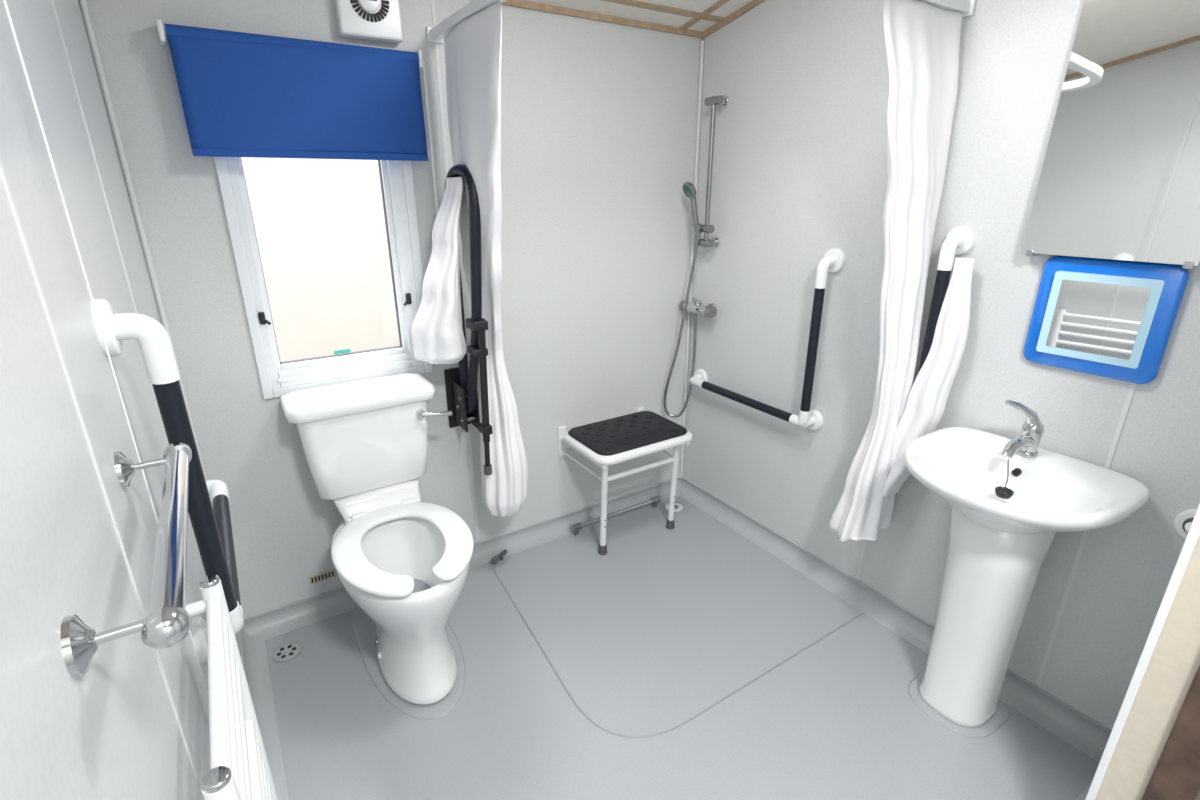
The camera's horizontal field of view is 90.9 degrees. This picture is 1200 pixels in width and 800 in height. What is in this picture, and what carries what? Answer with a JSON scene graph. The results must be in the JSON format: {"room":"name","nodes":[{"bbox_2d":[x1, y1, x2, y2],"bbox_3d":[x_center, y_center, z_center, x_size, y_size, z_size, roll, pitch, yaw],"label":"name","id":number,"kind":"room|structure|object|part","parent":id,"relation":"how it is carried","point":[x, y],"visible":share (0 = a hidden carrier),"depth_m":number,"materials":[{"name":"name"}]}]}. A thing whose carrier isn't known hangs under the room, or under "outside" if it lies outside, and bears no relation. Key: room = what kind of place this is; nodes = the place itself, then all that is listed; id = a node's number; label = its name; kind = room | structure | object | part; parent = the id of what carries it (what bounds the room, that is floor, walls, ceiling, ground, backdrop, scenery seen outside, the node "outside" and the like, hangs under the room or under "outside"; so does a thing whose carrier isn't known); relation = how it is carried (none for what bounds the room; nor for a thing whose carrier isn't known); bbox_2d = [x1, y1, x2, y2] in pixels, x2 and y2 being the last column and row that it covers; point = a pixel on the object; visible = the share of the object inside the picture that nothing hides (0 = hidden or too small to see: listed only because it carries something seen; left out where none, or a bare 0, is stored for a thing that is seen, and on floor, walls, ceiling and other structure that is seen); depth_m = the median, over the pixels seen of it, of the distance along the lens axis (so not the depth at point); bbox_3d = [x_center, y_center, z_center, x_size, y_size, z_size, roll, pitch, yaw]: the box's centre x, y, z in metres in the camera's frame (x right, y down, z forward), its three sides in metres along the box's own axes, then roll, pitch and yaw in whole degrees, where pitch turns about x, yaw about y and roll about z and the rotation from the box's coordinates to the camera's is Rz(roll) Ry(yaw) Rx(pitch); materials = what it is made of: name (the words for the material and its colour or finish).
{"room":"accessible bathroom","nodes":[
{"label":"accessible bathroom","id":0,"kind":"room"},
{"bbox_2d":[0,0,241,799],"bbox_3d":[-0.350,-0.097,0.199,0.060,2.950,3.200,-12,23,-31],"label":"wall","id":1,"kind":"structure","parent":0,"point":[112,731],"depth_m":0.60,"materials":[{"name":"white plastic"}]},
{"bbox_2d":[0,0,203,799],"bbox_3d":[-0.730,-0.009,0.919,0.002,2.200,0.713,-12,23,-31],"label":"trim","id":2,"kind":"structure","parent":1,"relation":"attached to","point":[2,172],"depth_m":0.65,"materials":[{"name":"white plastic"}]},
{"bbox_2d":[60,443,191,678],"bbox_3d":[-0.471,0.131,0.614,0.075,0.048,0.418,-12,23,-31],"label":"towel rail","id":3,"kind":"object","parent":1,"relation":"attached to","point":[166,624],"visible":1,"depth_m":0.51,"materials":[{"name":"grey metal"}]},
{"bbox_3d":[-0.378,0.183,0.469,0.045,0.009,0.009,-12,23,-31],"label":"post","id":4,"kind":"part","parent":3,"relation":"part of","materials":[{"name":"silver metal"}]},
{"bbox_3d":[-0.573,0.081,0.754,0.045,0.009,0.009,-12,23,-31],"label":"post","id":5,"kind":"part","parent":3,"relation":"part of","materials":[{"name":"silver metal"}]},
{"bbox_2d":[91,299,243,662],"bbox_3d":[-0.819,0.071,1.166,0.074,0.638,0.694,-12,23,-31],"label":"grab rail","id":6,"kind":"object","parent":1,"relation":"attached to","point":[212,527],"visible":0.84,"depth_m":0.91,"materials":[{"name":"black plastic"}]},
{"bbox_2d":[185,574,277,799],"bbox_3d":[-0.506,0.631,0.845,0.066,0.643,0.408,-12,23,-31],"label":"towel radiator","id":7,"kind":"object","parent":1,"relation":"attached to","point":[239,764],"visible":0.96,"depth_m":0.81,"materials":[{"name":"white metal"}]},
{"bbox_2d":[239,629,288,799],"bbox_3d":[-0.675,1.004,1.254,0.060,0.067,1.800,-12,23,-31],"label":"baseboard","id":8,"kind":"structure","parent":1,"relation":"attached to","point":[254,655],"depth_m":1.71,"materials":[{"name":"plastic"}]},
{"bbox_2d":[86,0,702,617],"bbox_3d":[-0.413,-0.739,1.985,2.010,2.950,0.060,-12,23,-31],"label":"wall","id":9,"kind":"structure","parent":0,"point":[599,118],"depth_m":2.05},
{"bbox_2d":[78,0,212,506],"bbox_3d":[-1.181,-0.150,1.623,0.014,1.870,0.014,-12,23,-31],"label":"trim","id":10,"kind":"structure","parent":9,"relation":"attached to","point":[83,4],"depth_m":1.48,"materials":[{"name":"white plastic"}]},
{"bbox_2d":[156,19,438,213],"bbox_3d":[-0.787,-0.675,1.671,0.641,0.605,0.068,-12,23,-31],"label":"roller blind","id":11,"kind":"object","parent":9,"relation":"attached to","point":[242,94],"visible":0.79,"depth_m":1.57,"materials":[{"name":"fabric"}]},
{"bbox_3d":[-0.513,-0.723,1.820,0.007,0.567,0.028,-3,20,-8],"label":"chain","id":12,"kind":"part","parent":11,"relation":"part of","materials":[{"name":"white plastic"}]},
{"bbox_2d":[309,569,336,583],"bbox_3d":[-0.961,0.612,2.050,0.085,0.030,0.008,-12,23,-31],"label":"air vent","id":13,"kind":"object","parent":9,"relation":"in","point":[325,575],"visible":0.94,"depth_m":2.05,"materials":[{"name":"beige plastic"}]},
{"bbox_2d":[214,157,432,398],"bbox_3d":[-0.801,-0.500,1.759,0.520,0.955,0.012,-12,23,-31],"label":"trim","id":14,"kind":"structure","parent":9,"relation":"attached to","point":[221,165],"depth_m":1.76,"materials":[{"name":"white plastic"}]},
{"bbox_2d":[226,157,423,388],"bbox_3d":[-0.813,-0.506,1.776,0.468,0.903,0.079,-12,23,-31],"label":"window","id":15,"kind":"structure","parent":9,"relation":"in","point":[394,167],"depth_m":1.84,"materials":[{"name":"white plastic"}]},
{"bbox_2d":[258,312,265,324],"bbox_3d":[-0.984,-0.238,1.720,0.016,0.036,0.012,-12,23,-31],"label":"latch","id":16,"kind":"object","parent":15,"relation":"attached to","point":[261,315],"visible":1,"depth_m":1.72,"materials":[{"name":"black plastic"}]},
{"bbox_2d":[240,157,401,363],"bbox_3d":[-0.831,-0.514,1.780,0.372,0.783,0.020,-12,23,-31],"label":"gasket","id":17,"kind":"object","parent":15,"relation":"attached to","point":[379,165],"visible":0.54,"depth_m":1.88,"materials":[{"name":"grey rubber"}]},
{"bbox_3d":[-0.829,-0.513,1.780,0.410,0.843,0.042,-12,23,-31],"label":"sash","id":18,"kind":"part","parent":15,"relation":"part of","materials":[{"name":"white plastic"}]},
{"bbox_2d":[277,358,412,382],"bbox_3d":[-0.811,-0.098,1.902,0.410,0.013,0.022,-12,23,-31],"label":"bead","id":19,"kind":"object","parent":15,"relation":"attached to","point":[338,371],"visible":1,"depth_m":1.89,"materials":[{"name":"white plastic"}]},
{"bbox_2d":[406,293,411,303],"bbox_3d":[-0.626,-0.331,1.932,0.016,0.036,0.012,-12,23,-31],"label":"latch","id":20,"kind":"object","parent":15,"relation":"attached to","point":[408,295],"visible":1,"depth_m":1.93,"materials":[{"name":"black plastic"}]},
{"bbox_2d":[334,0,402,43],"bbox_3d":[-0.640,-1.088,1.633,0.170,0.157,0.054,-12,23,-31],"label":"fan","id":21,"kind":"object","parent":9,"relation":"attached to","point":[373,20],"visible":1,"depth_m":1.63,"materials":[{"name":"white plastic"}]},
{"bbox_2d":[431,0,478,541],"bbox_3d":[-0.490,-0.309,2.047,0.010,1.860,0.002,-12,23,-31],"label":"trim","id":22,"kind":"structure","parent":9,"relation":"attached to","point":[432,1],"depth_m":1.86,"materials":[{"name":"white plastic"}]},
{"bbox_2d":[242,477,680,639],"bbox_3d":[-0.377,0.589,2.408,1.890,0.067,0.060,-12,23,-31],"label":"baseboard","id":23,"kind":"structure","parent":9,"relation":"attached to","point":[281,620],"depth_m":2.39,"materials":[{"name":"plastic"}]},
{"bbox_2d":[444,164,492,474],"bbox_3d":[-0.430,-0.233,1.922,0.090,0.991,0.308,-12,23,-31],"label":"support rail","id":24,"kind":"object","parent":9,"relation":"attached to","point":[461,382],"visible":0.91,"depth_m":1.91,"materials":[{"name":"black metal"}]},
{"bbox_3d":[-0.510,-0.011,2.134,0.090,0.220,0.012,-12,23,-31],"label":"wall plate","id":25,"kind":"part","parent":24,"relation":"part of","materials":[{"name":"black plastic"}]},
{"bbox_3d":[-0.374,-0.056,1.904,0.024,0.422,0.051,-12,23,-31],"label":"leg","id":26,"kind":"part","parent":24,"relation":"part of","materials":[{"name":"black plastic"}]},
{"bbox_3d":[-0.383,0.188,2.007,0.018,0.111,0.026,-12,23,-31],"label":"leg","id":27,"kind":"part","parent":24,"relation":"part of","materials":[{"name":"black plastic"}]},
{"bbox_2d":[501,0,702,37],"bbox_3d":[-0.395,-1.224,1.778,1.890,0.027,0.012,-12,23,-31],"label":"trim","id":28,"kind":"structure","parent":9,"relation":"attached to","point":[515,3],"depth_m":2.01,"materials":[{"name":"brown wood"}]},
{"bbox_2d":[680,41,704,477],"bbox_3d":[0.396,-0.497,2.579,0.014,1.870,0.014,-12,23,-31],"label":"trim","id":29,"kind":"structure","parent":9,"relation":"attached to","point":[702,42],"depth_m":2.50,"materials":[{"name":"white plastic"}]},
{"bbox_2d":[426,0,975,43],"bbox_3d":[0.162,-0.939,1.339,1.489,0.040,0.682,3,20,10],"label":"track","id":30,"kind":"object","parent":9,"relation":"attached to","point":[435,34],"visible":0.91,"depth_m":1.50,"materials":[{"name":"white plastic"}]},
{"bbox_2d":[412,2,527,516],"bbox_3d":[-0.354,-0.288,1.858,0.407,1.537,0.306,8,21,23],"label":"shower curtain","id":31,"kind":"object","parent":30,"relation":"hanging from","point":[473,48],"visible":0.91,"depth_m":1.76,"materials":[{"name":"white fabric"}]},
{"bbox_2d":[828,0,974,541],"bbox_3d":[0.831,-0.252,1.679,0.363,1.490,0.186,0,20,1],"label":"shower curtain","id":32,"kind":"object","parent":30,"relation":"hanging from","point":[922,40],"visible":0.96,"depth_m":1.60,"materials":[{"name":"white fabric"}]},
{"bbox_2d":[679,0,729,29],"bbox_3d":[0.786,-1.297,1.432,0.030,0.368,1.800,-12,23,-31],"label":"trim","id":33,"kind":"structure","parent":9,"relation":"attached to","point":[719,3],"depth_m":2.08,"materials":[{"name":"brown wood"}]},
{"bbox_2d":[524,0,751,31],"bbox_3d":[0.467,-1.095,0.401,2.010,0.702,3.320,-12,23,-31],"label":"ceiling","id":34,"kind":"structure","parent":0,"point":[594,6],"depth_m":2.03,"materials":[{"name":"white plastic"}]},
{"bbox_2d":[3,0,207,694],"bbox_3d":[-0.628,-0.128,0.730,0.014,1.750,0.014,-12,23,-31],"label":"pull cord","id":35,"kind":"object","parent":34,"relation":"hanging from","point":[4,1],"visible":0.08,"depth_m":0.72,"materials":[{"name":"white fabric"}]},
{"bbox_2d":[265,496,1098,799],"bbox_3d":[0.457,1.083,1.211,2.010,0.060,3.260,-12,23,-31],"label":"floor","id":36,"kind":"structure","parent":0,"point":[645,635],"depth_m":1.71,"materials":[{"name":"plastic"}]},
{"bbox_2d":[272,642,300,661],"bbox_3d":[-1.004,0.807,1.893,0.084,0.004,0.084,-12,23,-31],"label":"floor drain","id":37,"kind":"object","parent":36,"relation":"on","point":[288,651],"visible":1,"depth_m":1.89,"materials":[{"name":"silver metal"}]},
{"bbox_2d":[280,373,473,719],"bbox_3d":[-0.603,0.414,1.785,0.462,0.818,0.695,-12,23,-31],"label":"toilet","id":38,"kind":"object","parent":36,"relation":"on","point":[404,560],"visible":1,"depth_m":1.77,"materials":[{"name":"white ceramic"}]},
{"bbox_3d":[-0.747,-0.014,1.836,0.432,0.045,0.216,-12,23,-31],"label":"cistern lid","id":39,"kind":"part","parent":38,"relation":"part of","materials":[{"name":"white ceramic"}]},
{"bbox_3d":[-0.555,0.407,1.674,0.374,0.027,0.467,-12,23,-31],"label":"seat","id":40,"kind":"part","parent":38,"relation":"part of","materials":[{"name":"white plastic"}]},
{"bbox_3d":[-0.516,0.044,1.869,0.093,0.029,0.021,-11,23,-28],"label":"flush lever","id":41,"kind":"part","parent":38,"relation":"part of","materials":[{"name":"silver metal"}]},
{"bbox_2d":[491,549,506,563],"bbox_3d":[-0.400,0.625,2.350,0.026,0.034,0.080,10,22,27],"label":"pipe stub","id":42,"kind":"object","parent":36,"relation":"on","point":[495,559],"visible":1,"depth_m":2.34,"materials":[{"name":"grey metal"}]},
{"bbox_2d":[571,496,660,534],"bbox_3d":[0.078,0.513,2.636,0.465,0.050,0.032,-12,23,-31],"label":"pipe","id":43,"kind":"object","parent":36,"relation":"on","point":[575,528],"visible":1,"depth_m":2.62,"materials":[{"name":"silver metal"}]},
{"bbox_2d":[558,407,692,554],"bbox_3d":[0.106,0.344,2.465,0.460,0.484,0.355,-12,23,-31],"label":"shower seat","id":44,"kind":"object","parent":36,"relation":"on","point":[612,441],"visible":1,"depth_m":2.34,"materials":[{"name":"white plastic"}]},
{"bbox_3d":[-0.067,0.203,2.305,0.022,0.022,0.318,-12,23,-31],"label":"arm","id":45,"kind":"part","parent":44,"relation":"part of","materials":[{"name":"white plastic"}]},
{"bbox_3d":[0.016,0.409,2.322,0.025,0.421,0.045,-12,23,-31],"label":"leg","id":46,"kind":"part","parent":44,"relation":"part of","materials":[{"name":"white plastic"}]},
{"bbox_3d":[0.312,0.343,2.502,0.025,0.421,0.045,-12,23,-31],"label":"leg","id":47,"kind":"part","parent":44,"relation":"part of","materials":[{"name":"white plastic"}]},
{"bbox_2d":[666,503,682,511],"bbox_3d":[0.345,0.497,2.744,0.080,0.006,0.080,-12,23,-31],"label":"floor drain","id":48,"kind":"object","parent":36,"relation":"on","point":[678,507],"visible":0.62,"depth_m":2.74,"materials":[{"name":"white plastic"}]},
{"bbox_2d":[488,562,863,737],"bbox_3d":[0.167,0.803,1.899,1.397,0.002,0.670,4,20,12],"label":"trim","id":49,"kind":"structure","parent":36,"relation":"on","point":[810,645],"depth_m":1.78,"materials":[{"name":"grey plastic"}]},
{"bbox_2d":[904,400,1149,737],"bbox_3d":[0.991,0.457,1.535,0.427,0.897,0.468,-12,23,-31],"label":"basin","id":50,"kind":"object","parent":36,"relation":"on","point":[1009,499],"visible":1,"depth_m":1.50,"materials":[{"name":"white ceramic"}]},
{"bbox_3d":[1.029,0.172,1.489,0.012,0.064,0.123,14,24,35],"label":"plug chain","id":51,"kind":"part","parent":50,"relation":"part of","materials":[{"name":"silver metal"}]},
{"bbox_2d":[1001,400,1043,458],"bbox_3d":[1.045,0.076,1.481,0.151,0.144,0.079,-12,23,-31],"label":"tap","id":52,"kind":"object","parent":50,"relation":"on","point":[1025,446],"depth_m":1.48,"materials":[{"name":"silver metal"}]},
{"bbox_3d":[0.990,0.235,1.455,0.428,0.148,0.470,-12,23,-31],"label":"bowl","id":53,"kind":"part","parent":50,"relation":"part of","materials":[{"name":"white ceramic"}]},
{"bbox_2d":[683,185,691,196],"bbox_3d":[0.346,-0.822,2.327,0.027,0.047,0.052,-12,23,-31],"label":"spray face","id":54,"kind":"object","parent":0,"point":[686,189],"depth_m":2.32,"materials":[{"name":"teal plastic"}]},
{"bbox_2d":[682,182,695,198],"bbox_3d":[0.353,-0.826,2.329,0.045,0.065,0.068,-12,23,-31],"label":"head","id":55,"kind":"object","parent":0,"point":[690,185],"depth_m":2.30},
{"bbox_2d":[683,0,1199,729],"bbox_3d":[1.289,-0.458,1.191,0.060,2.950,3.200,-12,23,-31],"label":"wall","id":56,"kind":"structure","parent":0,"point":[800,170],"depth_m":1.83,"materials":[{"name":"white plastic"}]},
{"bbox_2d":[602,0,724,22],"bbox_3d":[-0.336,-1.217,1.684,1.890,0.014,0.030,-12,23,-31],"label":"trim","id":57,"kind":"structure","parent":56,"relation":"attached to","point":[635,3],"depth_m":2.02,"materials":[{"name":"brown wood"}]},
{"bbox_2d":[679,301,716,317],"bbox_3d":[0.414,-0.386,2.506,0.044,0.044,0.188,-12,23,-31],"label":"valve","id":58,"kind":"object","parent":56,"relation":"attached to","point":[699,309],"depth_m":2.47,"materials":[{"name":"silver metal"}]},
{"bbox_3d":[0.368,-0.410,2.572,0.044,0.044,0.020,-12,23,-31],"label":"valve knob","id":59,"kind":"part","parent":58,"relation":"part of","materials":[{"name":"silver metal"}]},
{"bbox_2d":[693,297,699,305],"bbox_3d":[0.404,-0.414,2.489,0.039,0.045,0.022,-12,23,-31],"label":"lever","id":60,"kind":"object","parent":58,"relation":"attached to","point":[695,300],"depth_m":2.48,"materials":[{"name":"silver metal"}]},
{"bbox_3d":[0.457,-0.363,2.442,0.044,0.044,0.028,-12,23,-31],"label":"valve knob","id":61,"kind":"part","parent":58,"relation":"part of","materials":[{"name":"silver metal"}]},
{"bbox_2d":[708,303,716,309],"bbox_3d":[0.473,-0.383,2.498,0.010,0.056,0.056,-12,23,-31],"label":"rose","id":62,"kind":"object","parent":56,"relation":"attached to","point":[709,304],"visible":0.38,"depth_m":2.48,"materials":[{"name":"silver metal"}]},
{"bbox_2d":[700,0,765,39],"bbox_3d":[0.877,-1.310,1.489,0.014,0.383,1.800,-12,23,-31],"label":"trim","id":63,"kind":"structure","parent":56,"relation":"attached to","point":[753,3],"depth_m":2.12,"materials":[{"name":"brown wood"}]},
{"bbox_2d":[689,248,845,429],"bbox_3d":[0.585,-0.275,2.284,0.078,0.650,0.690,-12,23,-31],"label":"grab rail","id":64,"kind":"object","parent":56,"relation":"attached to","point":[833,260],"visible":1,"depth_m":2.07,"materials":[{"name":"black plastic"}]},
{"bbox_3d":[0.759,0.077,2.144,0.060,0.034,0.034,-12,23,-31],"label":"corner stem","id":65,"kind":"part","parent":64,"relation":"part of","materials":[{"name":"white plastic"}]},
{"bbox_2d":[680,477,1111,761],"bbox_3d":[0.863,0.665,2.186,0.060,0.067,1.800,-12,23,-31],"label":"baseboard","id":66,"kind":"structure","parent":56,"relation":"attached to","point":[1061,719],"depth_m":2.03,"materials":[{"name":"plastic"}]},
{"bbox_2d":[918,226,974,372],"bbox_3d":[0.963,-0.159,1.707,0.073,0.656,0.076,-12,23,-31],"label":"grab rail","id":67,"kind":"object","parent":56,"relation":"attached to","point":[959,240],"visible":0.55,"depth_m":1.62,"materials":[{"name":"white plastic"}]},
{"bbox_2d":[857,383,1135,686],"bbox_3d":[1.082,-0.274,1.539,0.002,2.130,0.580,-12,23,-31],"label":"trim","id":68,"kind":"structure","parent":56,"relation":"attached to","point":[1131,390],"depth_m":1.54,"materials":[{"name":"white plastic"}]},
{"bbox_2d":[1023,255,1189,383],"bbox_3d":[1.171,-0.193,1.392,0.030,0.268,0.268,-12,23,-31],"label":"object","id":69,"kind":"object","parent":56,"relation":"attached to","point":[1109,318],"visible":0.98,"depth_m":1.37,"materials":[{"name":"blue plastic"}]},
{"bbox_3d":[1.165,-0.192,1.389,0.016,0.164,0.164,-12,23,-31],"label":"mirror pane","id":70,"kind":"part","parent":69,"relation":"part of","materials":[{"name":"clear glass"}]},
{"bbox_2d":[1021,0,1199,268],"bbox_3d":[1.157,-0.625,1.250,0.040,0.650,0.330,-12,23,-31],"label":"wall mirror","id":71,"kind":"object","parent":56,"relation":"attached to","point":[1119,179],"visible":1,"depth_m":1.28,"materials":[{"name":"mirror glass"},{"name":"chrome metal"}]},
{"bbox_2d":[1174,509,1196,538],"bbox_3d":[1.311,0.288,1.303,0.066,0.080,0.080,-12,23,-31],"label":"robe hook","id":72,"kind":"object","parent":56,"relation":"attached to","point":[1183,520],"visible":0.62,"depth_m":1.33,"materials":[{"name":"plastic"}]},
{"bbox_3d":[0.448,-0.639,2.396,0.060,0.028,0.028,-12,23,-31],"label":"wall bracket","id":73,"kind":"object","parent":56,"relation":"attached to","visible":0},
{"bbox_2d":[698,238,714,246],"bbox_3d":[0.427,-0.634,2.383,0.030,0.030,0.070,-12,23,-31],"label":"bracket head","id":74,"kind":"object","parent":73,"relation":"attached to","point":[708,242],"visible":1,"depth_m":2.36},
{"bbox_2d":[703,96,715,247],"bbox_3d":[0.427,-0.874,2.297,0.018,0.550,0.018,-12,23,-31],"label":"bar","id":75,"kind":"object","parent":74,"relation":"attached to","point":[713,107],"visible":0.92,"depth_m":2.28,"materials":[{"name":"silver metal"}]},
{"bbox_2d":[701,224,714,232],"bbox_3d":[0.423,-0.688,2.371,0.032,0.032,0.073,-12,23,-31],"label":"slider","id":76,"kind":"object","parent":75,"relation":"attached to","point":[704,228],"visible":0.72,"depth_m":2.35,"materials":[{"name":"silver metal"}]},
{"bbox_2d":[687,192,699,237],"bbox_3d":[0.374,-0.744,2.357,0.062,0.187,0.032,3,20,8],"label":"handset handle","id":77,"kind":"object","parent":76,"relation":"attached to","point":[692,200],"visible":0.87,"depth_m":2.35,"materials":[{"name":"silver metal"}]},
{"bbox_2d":[663,238,698,417],"bbox_3d":[0.351,-0.291,2.527,0.137,0.784,0.040,-3,20,-7],"label":"hose","id":78,"kind":"object","parent":77,"relation":"hanging from","point":[697,239],"visible":0.99,"depth_m":2.55,"materials":[{"name":"silver metal"}]},
{"bbox_3d":[0.374,-0.744,2.357,0.062,0.187,0.032,3,20,8],"label":"handle","id":79,"kind":"part","parent":77,"relation":"part of","materials":[{"name":"silver metal"}]},
{"bbox_2d":[693,223,701,234],"bbox_3d":[0.392,-0.689,2.377,0.039,0.045,0.030,-12,23,-31],"label":"cup","id":80,"kind":"object","parent":76,"relation":"attached to","point":[697,228],"depth_m":2.37,"materials":[{"name":"silver metal"}]},
{"bbox_2d":[712,237,719,247],"bbox_3d":[0.470,-0.644,2.409,0.008,0.044,0.044,-12,23,-31],"label":"cap","id":81,"kind":"object","parent":74,"relation":"attached to","point":[718,241],"depth_m":2.40,"materials":[{"name":"silver metal"}]},
{"bbox_3d":[0.447,-1.124,2.222,0.060,0.028,0.028,-12,23,-31],"label":"wall bracket","id":82,"kind":"object","parent":56,"relation":"attached to","visible":0},
{"bbox_2d":[705,95,722,105],"bbox_3d":[0.426,-1.119,2.209,0.030,0.030,0.070,-12,23,-31],"label":"bracket head","id":83,"kind":"object","parent":82,"relation":"attached to","point":[716,100],"visible":1,"depth_m":2.19},
{"bbox_2d":[720,95,728,107],"bbox_3d":[0.469,-1.128,2.235,0.008,0.044,0.044,-12,23,-31],"label":"cap","id":84,"kind":"object","parent":83,"relation":"attached to","point":[724,96],"depth_m":2.22,"materials":[{"name":"silver metal"}]},
{"bbox_3d":[0.594,-0.236,0.504,1.890,2.900,0.060,-12,23,-31],"label":"wall","id":85,"kind":"structure","parent":0,"visible":0},
{"bbox_2d":[1076,779,1092,799],"bbox_3d":[1.162,0.949,1.393,0.470,0.067,0.060,-12,23,-31],"label":"baseboard","id":86,"kind":"structure","parent":85,"relation":"attached to","point":[1082,796],"depth_m":1.45,"materials":[{"name":"plastic"}]},
{"bbox_2d":[1085,503,1199,799],"bbox_3d":[0.988,0.044,0.875,0.015,2.120,0.065,-12,23,-31],"label":"door frame","id":87,"kind":"structure","parent":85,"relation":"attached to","point":[1174,662],"depth_m":1.04,"materials":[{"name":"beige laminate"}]},
{"bbox_2d":[1141,665,1199,799],"bbox_3d":[1.061,0.029,0.842,0.140,2.170,0.058,-12,23,-31],"label":"trim","id":88,"kind":"structure","parent":85,"relation":"attached to","point":[1176,773],"depth_m":1.01,"materials":[{"name":"brown wood"}]},
{"label":"outside","id":89,"kind":"structure","parent":0,"visible":0},
{"bbox_3d":[-1.169,1.133,3.805,10.000,0.100,2.100,-12,23,-31],"label":"ground","id":90,"kind":"structure","parent":89,"visible":0},
{"bbox_2d":[241,157,399,361],"bbox_3d":[-1.770,-1.107,3.982,10.000,4.200,0.100,-12,23,-31],"label":"wall","id":91,"kind":"structure","parent":90,"relation":"on","point":[320,227],"depth_m":3.93,"materials":[{"name":"white glass"}]},
{"bbox_3d":[-0.831,-0.515,1.779,0.368,0.780,0.004,-12,23,-31],"label":"glass","id":92,"kind":"object","parent":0,"visible":0},
{"bbox_2d":[334,349,350,353],"bbox_3d":[-0.830,-0.156,1.902,0.050,0.012,0.002,-12,23,-31],"label":"sticker","id":93,"kind":"object","parent":92,"relation":"attached to","point":[343,350],"visible":1,"depth_m":1.90,"materials":[{"name":"teal plastic"}]}
]}

